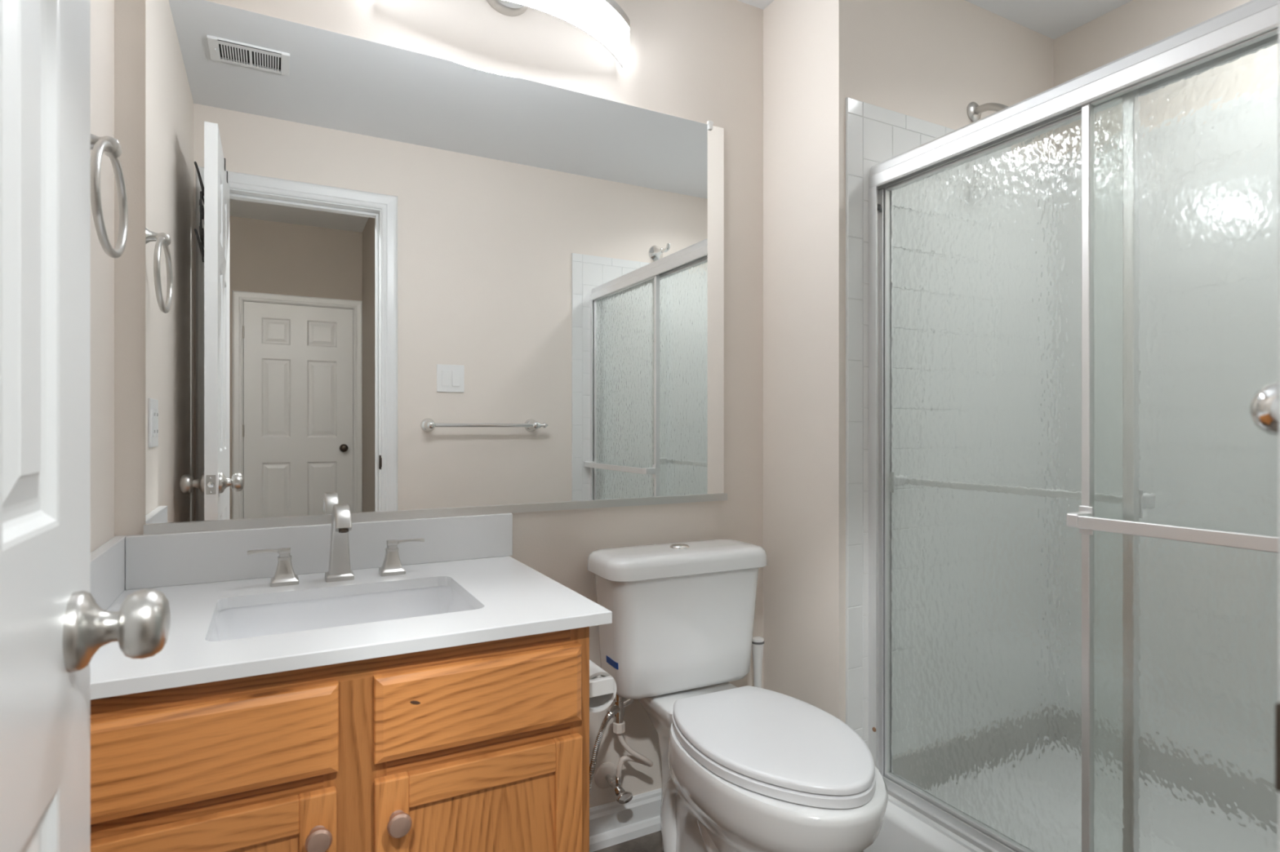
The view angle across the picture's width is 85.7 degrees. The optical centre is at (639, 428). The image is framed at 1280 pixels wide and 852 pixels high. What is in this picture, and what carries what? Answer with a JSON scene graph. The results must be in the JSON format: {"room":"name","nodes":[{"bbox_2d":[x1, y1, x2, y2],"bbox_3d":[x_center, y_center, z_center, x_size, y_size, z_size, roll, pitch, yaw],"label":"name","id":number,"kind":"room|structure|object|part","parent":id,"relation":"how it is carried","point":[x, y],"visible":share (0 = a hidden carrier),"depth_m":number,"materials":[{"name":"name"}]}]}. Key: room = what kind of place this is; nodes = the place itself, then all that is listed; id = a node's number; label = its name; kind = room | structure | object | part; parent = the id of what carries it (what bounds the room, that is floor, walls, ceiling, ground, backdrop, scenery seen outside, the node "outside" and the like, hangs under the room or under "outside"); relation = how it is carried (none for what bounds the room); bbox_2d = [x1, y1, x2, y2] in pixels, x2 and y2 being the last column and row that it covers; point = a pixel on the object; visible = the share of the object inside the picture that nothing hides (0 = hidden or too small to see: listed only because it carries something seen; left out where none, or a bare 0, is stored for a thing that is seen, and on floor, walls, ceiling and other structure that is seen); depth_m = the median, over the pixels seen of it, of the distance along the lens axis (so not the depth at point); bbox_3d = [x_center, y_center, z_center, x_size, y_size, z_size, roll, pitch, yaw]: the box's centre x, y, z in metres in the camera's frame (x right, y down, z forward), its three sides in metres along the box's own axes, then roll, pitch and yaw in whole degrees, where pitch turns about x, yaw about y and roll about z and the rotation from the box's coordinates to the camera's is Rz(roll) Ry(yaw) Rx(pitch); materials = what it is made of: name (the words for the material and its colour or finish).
{"room":"bathroom","nodes":[
{"label":"bathroom","id":0,"kind":"room"},
{"bbox_2d":[90,0,114,552],"bbox_3d":[-0.715,-0.082,0.671,0.100,2.304,1.596,0,0,-28],"label":"wall","id":1,"kind":"structure","parent":0,"point":[102,11],"depth_m":1.23,"materials":[{"name":"beige paint"}]},
{"bbox_2d":[90,133,128,258],"bbox_3d":[-0.832,-0.364,1.058,0.057,0.196,0.224,0,0,-28],"label":"towel ring","id":2,"kind":"object","parent":1,"relation":"attached to","point":[109,146],"visible":0.91,"depth_m":1.05,"materials":[{"name":"silver metal"}]},
{"bbox_3d":[-0.842,-0.438,1.053,0.034,0.048,0.048,0,0,-28],"label":"wall post","id":3,"kind":"part","parent":2,"relation":"part of","materials":[{"name":"silver metal"}]},
{"bbox_2d":[114,0,763,808],"bbox_3d":[-0.341,-0.082,1.717,1.542,2.304,0.100,0,0,-28],"label":"wall","id":4,"kind":"structure","parent":0,"point":[701,61],"depth_m":1.79,"materials":[{"name":"beige paint"}]},
{"bbox_2d":[124,513,512,590],"bbox_3d":[-0.642,0.255,1.485,0.752,0.100,0.024,0,0,-28],"label":"backsplash","id":5,"kind":"structure","parent":4,"relation":"attached to","point":[174,559],"depth_m":1.44,"materials":[{"name":"white stone"}]},
{"bbox_2d":[143,0,727,535],"bbox_3d":[-0.354,-0.329,1.645,1.357,1.066,0.014,0,0,-28],"label":"wall mirror","id":6,"kind":"object","parent":4,"relation":"attached to","point":[385,282],"visible":1,"depth_m":1.56,"materials":[{"name":"white mirror"}]},
{"bbox_2d":[486,0,630,67],"bbox_3d":[-0.280,-1.028,1.586,0.606,0.188,0.188,0,0,-28],"label":"vanity light","id":7,"kind":"object","parent":4,"relation":"attached to","point":[606,21],"visible":1,"depth_m":1.64,"materials":[{"name":"white glass"}]},
{"bbox_2d":[589,694,653,804],"bbox_3d":[-0.107,0.801,1.706,0.301,0.305,0.139,0,0,-28],"label":"supply valve","id":8,"kind":"object","parent":4,"relation":"attached to","point":[607,775],"visible":0.73,"depth_m":1.72,"materials":[{"name":"silver metal"}]},
{"bbox_3d":[-0.041,0.912,1.709,0.046,0.028,0.027,0,0,-28],"label":"valve handle","id":9,"kind":"part","parent":8,"relation":"part of","materials":[{"name":"silver metal"}]},
{"bbox_2d":[589,787,662,851],"bbox_3d":[0.000,1.023,1.824,0.777,0.094,0.031,0,0,-28],"label":"baseboard","id":10,"kind":"structure","parent":4,"relation":"attached to","point":[613,823],"depth_m":1.80,"materials":[{"name":"white paint"}]},
{"bbox_2d":[592,830,863,851],"bbox_3d":[0.753,1.095,-0.151,3.388,0.050,4.426,0,0,-28],"label":"floor","id":11,"kind":"structure","parent":0,"point":[651,842],"depth_m":1.77,"materials":[{"name":"tile"}]},
{"bbox_2d":[90,626,589,851],"bbox_3d":[-0.529,0.698,1.212,0.733,0.744,0.610,0,0,-28],"label":"vanity cabinet","id":12,"kind":"object","parent":11,"relation":"on","point":[480,747],"visible":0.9,"depth_m":0.99,"materials":[{"name":"brown wood"}]},
{"bbox_3d":[-0.567,0.527,0.889,0.230,0.048,0.017,0,0,-28],"label":"door rail","id":13,"kind":"part","parent":12,"relation":"part of","materials":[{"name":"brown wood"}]},
{"bbox_3d":[-0.566,0.418,0.890,0.326,0.123,0.018,0,0,-28],"label":"drawer","id":14,"kind":"part","parent":12,"relation":"part of","materials":[{"name":"brown wood"}]},
{"bbox_3d":[-0.569,0.724,0.892,0.235,0.352,0.008,0,0,-28],"label":"door","id":15,"kind":"part","parent":12,"relation":"part of","materials":[{"name":"brown wood"}]},
{"bbox_3d":[-0.435,0.556,0.933,0.034,0.034,0.030,0,0,-28],"label":"knob","id":16,"kind":"part","parent":12,"relation":"part of","materials":[{"name":"silver metal"}]},
{"bbox_3d":[-0.414,0.491,0.994,0.673,0.047,0.020,0,0,-28],"label":"frame rail","id":17,"kind":"part","parent":12,"relation":"part of","materials":[{"name":"brown wood"}]},
{"bbox_3d":[-0.414,0.344,0.994,0.673,0.036,0.020,0,0,-28],"label":"frame rail","id":18,"kind":"part","parent":12,"relation":"part of","materials":[{"name":"brown wood"}]},
{"bbox_2d":[90,555,612,699],"bbox_3d":[-0.522,0.315,1.230,0.764,0.020,0.587,0,0,-28],"label":"countertop","id":19,"kind":"structure","parent":12,"relation":"on","point":[510,598],"depth_m":1.08,"materials":[{"name":"white stone"}]},
{"bbox_2d":[90,535,126,610],"bbox_3d":[-0.853,0.255,1.059,0.019,0.100,0.580,0,0,-28],"label":"side splash","id":20,"kind":"object","parent":19,"relation":"on","point":[107,561],"visible":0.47,"depth_m":1.17,"materials":[{"name":"white stone"}]},
{"bbox_2d":[247,503,424,586],"bbox_3d":[-0.591,0.228,1.369,0.329,0.155,0.132,0,0,-28],"label":"faucet","id":21,"kind":"object","parent":19,"relation":"on","point":[340,570],"visible":1,"depth_m":1.38,"materials":[{"name":"silver metal"}]},
{"bbox_3d":[-0.721,0.240,1.342,0.075,0.010,0.019,0,0,-31],"label":"lever","id":22,"kind":"part","parent":21,"relation":"part of","materials":[{"name":"silver metal"}]},
{"bbox_3d":[-0.699,0.275,1.358,0.049,0.060,0.049,0,0,-28],"label":"handle","id":23,"kind":"part","parent":21,"relation":"part of","materials":[{"name":"silver metal"}]},
{"bbox_3d":[-0.609,0.298,1.400,0.052,0.013,0.052,0,0,-28],"label":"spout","id":24,"kind":"part","parent":21,"relation":"part of","materials":[{"name":"silver metal"}]},
{"bbox_3d":[-0.590,0.222,1.364,0.040,0.143,0.122,0,0,-28],"label":"spout","id":25,"kind":"part","parent":21,"relation":"part of","materials":[{"name":"silver metal"}]},
{"bbox_3d":[-0.522,0.275,1.452,0.049,0.060,0.049,0,0,-28],"label":"handle","id":26,"kind":"part","parent":21,"relation":"part of","materials":[{"name":"silver metal"}]},
{"bbox_3d":[-0.496,0.240,1.462,0.075,0.010,0.019,0,0,-25],"label":"lever","id":27,"kind":"part","parent":21,"relation":"part of","materials":[{"name":"silver metal"}]},
{"bbox_2d":[208,586,475,641],"bbox_3d":[-0.508,0.395,1.205,0.452,0.140,0.338,0,0,-28],"label":"sink","id":28,"kind":"object","parent":19,"relation":"in","point":[251,621],"visible":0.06,"depth_m":1.33,"materials":[{"name":"white ceramic"}]},
{"bbox_3d":[-0.343,0.562,0.982,0.034,0.034,0.030,0,0,-28],"label":"knob","id":29,"kind":"part","parent":12,"relation":"part of","materials":[{"name":"silver metal"}]},
{"bbox_3d":[-0.239,0.419,1.064,0.321,0.124,0.018,0,0,-28],"label":"drawer","id":30,"kind":"part","parent":12,"relation":"part of","materials":[{"name":"brown wood"}]},
{"bbox_3d":[-0.240,0.725,1.067,0.233,0.350,0.008,0,0,-28],"label":"door","id":31,"kind":"part","parent":12,"relation":"part of","materials":[{"name":"brown wood"}]},
{"bbox_3d":[-0.239,0.529,1.064,0.228,0.048,0.017,0,0,-28],"label":"door rail","id":32,"kind":"part","parent":12,"relation":"part of","materials":[{"name":"brown wood"}]},
{"bbox_2d":[589,675,613,697],"bbox_3d":[-0.124,0.482,1.333,0.094,0.066,0.160,0,0,-28],"label":"toilet paper holder","id":33,"kind":"object","parent":12,"relation":"attached to","point":[598,685],"visible":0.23,"depth_m":1.28,"materials":[{"name":"white plastic"}]},
{"bbox_2d":[589,659,616,712],"bbox_3d":[-0.102,0.496,1.344,0.075,0.075,0.106,0,0,-28],"label":"toilet paper roll","id":34,"kind":"object","parent":33,"relation":"on","point":[597,704],"visible":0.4,"depth_m":1.31,"materials":[{"name":"white paper"}]},
{"bbox_2d":[586,538,887,851],"bbox_3d":[0.216,0.690,1.516,0.452,0.791,0.732,0,0,-26],"label":"toilet","id":35,"kind":"object","parent":11,"relation":"on","point":[747,768],"visible":0.98,"depth_m":1.55,"materials":[{"name":"white ceramic"}]},
{"bbox_3d":[0.097,0.497,1.758,0.414,0.298,0.184,0,0,-26],"label":"tank","id":36,"kind":"part","parent":35,"relation":"part of","materials":[{"name":"white ceramic"}]},
{"bbox_3d":[0.098,0.328,1.754,0.452,0.052,0.201,0,0,-26],"label":"tank lid","id":37,"kind":"part","parent":35,"relation":"part of","materials":[{"name":"white ceramic"}]},
{"bbox_3d":[0.278,0.654,1.425,0.340,0.021,0.483,0,0,-26],"label":"seat","id":38,"kind":"part","parent":35,"relation":"part of","materials":[{"name":"white plastic"}]},
{"bbox_3d":[0.278,0.633,1.425,0.336,0.018,0.479,0,0,-26],"label":"lid","id":39,"kind":"part","parent":35,"relation":"part of","materials":[{"name":"white plastic"}]},
{"bbox_2d":[751,635,764,688],"bbox_3d":[0.328,0.826,1.924,0.100,0.488,0.100,0,0,-28],"label":"toilet brush","id":40,"kind":"object","parent":11,"relation":"on","point":[757,643],"visible":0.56,"depth_m":1.91,"materials":[{"name":"white plastic"}]},
{"bbox_2d":[862,800,972,851],"bbox_3d":[1.208,0.973,1.462,0.869,0.194,1.186,0,0,-28],"label":"shower pan","id":41,"kind":"object","parent":11,"relation":"on","point":[900,831],"visible":0.02,"depth_m":1.63,"materials":[{"name":"white"}]},
{"bbox_2d":[763,0,1053,723],"bbox_3d":[0.859,-0.082,2.180,1.012,2.304,0.408,0,0,-28],"label":"wall","id":42,"kind":"structure","parent":0,"point":[927,60],"depth_m":1.90,"materials":[{"name":"beige paint"}]},
{"bbox_2d":[845,97,955,747],"bbox_3d":[0.919,0.016,1.977,0.881,1.728,0.008,0,0,-28],"label":"tiled wall","id":43,"kind":"structure","parent":42,"relation":"attached to","point":[875,135],"depth_m":1.78,"materials":[{"name":"white tile"}]},
{"bbox_2d":[882,111,1081,851],"bbox_3d":[0.808,0.134,1.562,0.070,1.566,0.608,0,0,-28],"label":"sliding glass panel","id":44,"kind":"object","parent":43,"relation":"attached to","point":[982,249],"visible":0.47,"depth_m":1.55,"materials":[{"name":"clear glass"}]},
{"bbox_3d":[0.783,0.908,1.555,0.018,0.015,0.570,0,0,-28],"label":"rail","id":45,"kind":"part","parent":44,"relation":"part of","materials":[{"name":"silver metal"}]},
{"bbox_3d":[0.783,-0.634,1.555,0.018,0.027,0.570,0,0,-28],"label":"rail","id":46,"kind":"part","parent":44,"relation":"part of","materials":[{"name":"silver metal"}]},
{"bbox_2d":[868,0,1278,851],"bbox_3d":[0.898,0.123,1.297,0.080,1.624,1.171,0,0,-28],"label":"shower door frame","id":47,"kind":"object","parent":43,"relation":"attached to","point":[1254,18],"visible":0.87,"depth_m":1.62,"materials":[{"name":"silver metal"}]},
{"bbox_2d":[1066,27,1278,851],"bbox_3d":[0.989,0.134,1.052,0.068,1.566,0.636,0,0,-28],"label":"sliding glass panel","id":48,"kind":"object","parent":43,"relation":"attached to","point":[1176,520],"visible":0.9,"depth_m":1.19,"materials":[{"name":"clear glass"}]},
{"bbox_3d":[1.010,-0.634,1.065,0.018,0.027,0.595,0,0,-28],"label":"rail","id":49,"kind":"part","parent":48,"relation":"part of","materials":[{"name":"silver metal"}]},
{"bbox_2d":[966,102,1008,122],"bbox_3d":[1.019,-0.861,1.919,0.072,0.173,0.204,0,0,-28],"label":"shower","id":50,"kind":"object","parent":42,"relation":"attached to","point":[974,110],"visible":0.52,"depth_m":1.99,"materials":[{"name":"silver metal"}]},
{"bbox_3d":[1.008,-0.879,1.938,0.021,0.101,0.145,0,0,-28],"label":"bent arm","id":51,"kind":"part","parent":50,"relation":"part of","materials":[{"name":"silver metal"}]},
{"bbox_2d":[737,0,1132,39],"bbox_3d":[0.427,-1.259,1.244,2.654,0.050,1.656,0,0,-28],"label":"ceiling","id":52,"kind":"structure","parent":0,"point":[1051,19],"depth_m":2.04,"materials":[{"name":"white paint"}]},
{"bbox_2d":[1053,0,1252,87],"bbox_3d":[1.636,-0.082,1.690,0.100,2.304,1.188,0,0,-28],"label":"wall","id":53,"kind":"structure","parent":0,"point":[1135,25],"depth_m":2.00,"materials":[{"name":"beige paint"}]},
{"bbox_3d":[0.492,-0.238,0.341,3.388,2.615,0.120,0,0,-28],"label":"wall","id":54,"kind":"structure","parent":0,"visible":0},
{"bbox_2d":[0,0,170,851],"bbox_3d":[-0.367,0.068,0.338,0.169,1.980,0.664,0,0,-28],"label":"door","id":55,"kind":"structure","parent":54,"relation":"in","point":[52,627],"depth_m":0.53,"materials":[{"name":"white paint"}]},
{"bbox_3d":[-0.445,0.170,0.594,0.067,0.065,0.065,0,0,-28],"label":"knob","id":56,"kind":"part","parent":55,"relation":"part of","materials":[{"name":"silver metal"}]},
{"bbox_2d":[1249,382,1278,435],"bbox_3d":[0.667,-0.013,0.554,0.563,0.062,0.092,0,0,-28],"label":"towel bar","id":57,"kind":"object","parent":54,"relation":"attached to","point":[1264,406],"visible":0.98,"depth_m":0.46,"materials":[{"name":"silver metal"}]},
{"bbox_2d":[1275,702,1279,791],"bbox_3d":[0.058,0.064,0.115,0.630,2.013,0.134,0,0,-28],"label":"strike plate","id":58,"kind":"object","parent":54,"relation":"attached to","point":[1277,704],"depth_m":0.31,"materials":[{"name":"black metal"}]},
{"bbox_2d":[1278,0,1279,851],"bbox_3d":[0.029,0.036,0.172,0.733,2.067,0.017,0,0,-28],"label":"trim","id":59,"kind":"structure","parent":54,"relation":"attached to","point":[1278,0],"depth_m":0.32,"materials":[{"name":"white paint"}]}
]}

